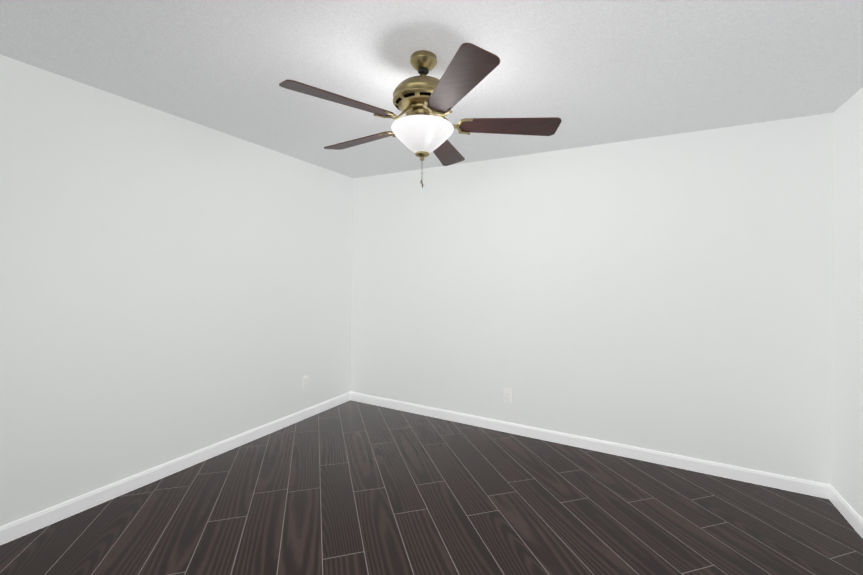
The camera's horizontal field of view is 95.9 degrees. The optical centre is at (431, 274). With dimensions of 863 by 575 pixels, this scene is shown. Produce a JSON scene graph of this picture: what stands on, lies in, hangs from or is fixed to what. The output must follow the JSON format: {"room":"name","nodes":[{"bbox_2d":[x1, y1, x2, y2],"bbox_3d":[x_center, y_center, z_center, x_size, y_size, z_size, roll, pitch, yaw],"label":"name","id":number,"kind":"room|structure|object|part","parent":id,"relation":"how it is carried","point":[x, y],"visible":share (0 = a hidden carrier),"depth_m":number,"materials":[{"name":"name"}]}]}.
{"room":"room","nodes":[
{"label":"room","id":0,"kind":"room"},
{"bbox_2d":[0,54,352,526],"bbox_3d":[-1.764,0.138,2.756,0.100,2.440,3.750,1,0,28],"label":"wall","id":1,"kind":"structure","parent":0,"point":[172,287],"depth_m":2.50,"materials":[{"name":"white paint"}]},
{"bbox_2d":[0,392,349,544],"bbox_3d":[-1.730,1.314,2.722,0.013,0.088,3.550,1,0,28],"label":"baseboard","id":2,"kind":"structure","parent":1,"relation":"attached to","point":[14,530],"depth_m":2.50,"materials":[{"name":"white wood"}]},
{"bbox_2d":[302,376,307,388],"bbox_3d":[-1.199,1.028,3.708,0.008,0.115,0.070,1,0,28],"label":"electrical outlet","id":3,"kind":"object","parent":1,"relation":"attached to","point":[305,382],"visible":1,"depth_m":3.70,"materials":[{"name":"white plastic"}]},
{"bbox_2d":[0,400,862,574],"bbox_3d":[-0.032,1.425,1.807,4.072,0.100,3.750,1,0,28],"label":"floor","id":4,"kind":"structure","parent":0,"point":[350,487],"depth_m":2.22,"materials":[{"name":"brown wood"}]},
{"bbox_2d":[0,0,862,177],"bbox_3d":[0.001,-1.115,1.821,4.072,0.100,3.750,1,0,28],"label":"ceiling","id":5,"kind":"structure","parent":0,"point":[592,72],"depth_m":1.94,"materials":[{"name":"paint"}]},
{"bbox_2d":[279,43,560,187],"bbox_3d":[-0.061,-0.744,1.939,1.274,0.641,1.289,1,0,28],"label":"ceiling fan","id":6,"kind":"object","parent":5,"relation":"hanging from","point":[421,130],"visible":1,"depth_m":1.81,"materials":[{"name":"brown wood"}]},
{"bbox_3d":[-0.393,-0.741,1.653,0.296,0.038,0.472,1,0,28],"label":"blade","id":7,"kind":"part","parent":6,"relation":"part of","materials":[{"name":"brown wood"}]},
{"bbox_3d":[-0.386,-0.738,2.161,0.491,0.038,0.173,1,0,28],"label":"blade","id":8,"kind":"part","parent":6,"relation":"part of","materials":[{"name":"brown wood"}]},
{"bbox_3d":[-0.044,-0.662,1.907,0.305,0.135,0.305,1,0,28],"label":"lamp shade","id":9,"kind":"part","parent":6,"relation":"part of","materials":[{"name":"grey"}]},
{"bbox_3d":[0.073,-0.731,2.320,0.205,0.038,0.490,1,0,28],"label":"blade","id":10,"kind":"part","parent":6,"relation":"part of","materials":[{"name":"brown wood"}]},
{"bbox_3d":[0.097,-0.735,1.496,0.414,0.038,0.395,1,0,28],"label":"blade","id":11,"kind":"part","parent":6,"relation":"part of","materials":[{"name":"brown wood"}]},
{"bbox_3d":[0.390,-0.729,1.920,0.461,0.038,0.323,1,0,28],"label":"blade","id":12,"kind":"part","parent":6,"relation":"part of","materials":[{"name":"brown wood"}]},
{"bbox_2d":[350,112,833,484],"bbox_3d":[0.850,0.176,3.421,3.872,2.440,0.100,1,0,28],"label":"wall","id":13,"kind":"structure","parent":0,"point":[670,294],"depth_m":3.02,"materials":[{"name":"white paint"}]},
{"bbox_2d":[504,389,511,402],"bbox_3d":[0.672,1.072,3.444,0.070,0.115,0.008,1,0,28],"label":"electrical outlet","id":14,"kind":"object","parent":13,"relation":"attached to","point":[507,395],"visible":1,"depth_m":3.44,"materials":[{"name":"white plastic"}]},
{"bbox_2d":[350,392,829,498],"bbox_3d":[0.807,1.351,3.365,3.872,0.088,0.013,1,0,28],"label":"baseboard","id":15,"kind":"structure","parent":13,"relation":"attached to","point":[802,486],"depth_m":3.00,"materials":[{"name":"white wood"}]},
{"bbox_2d":[831,87,862,518],"bbox_3d":[1.733,0.173,0.873,0.100,2.440,3.750,1,0,28],"label":"wall","id":16,"kind":"structure","parent":0,"point":[847,396],"depth_m":2.27,"materials":[{"name":"white paint"}]},
{"bbox_2d":[829,485,862,538],"bbox_3d":[1.668,1.349,0.893,0.013,0.088,3.550,1,0,28],"label":"baseboard","id":17,"kind":"structure","parent":16,"relation":"attached to","point":[852,517],"depth_m":2.24,"materials":[{"name":"white wood"}]}
]}

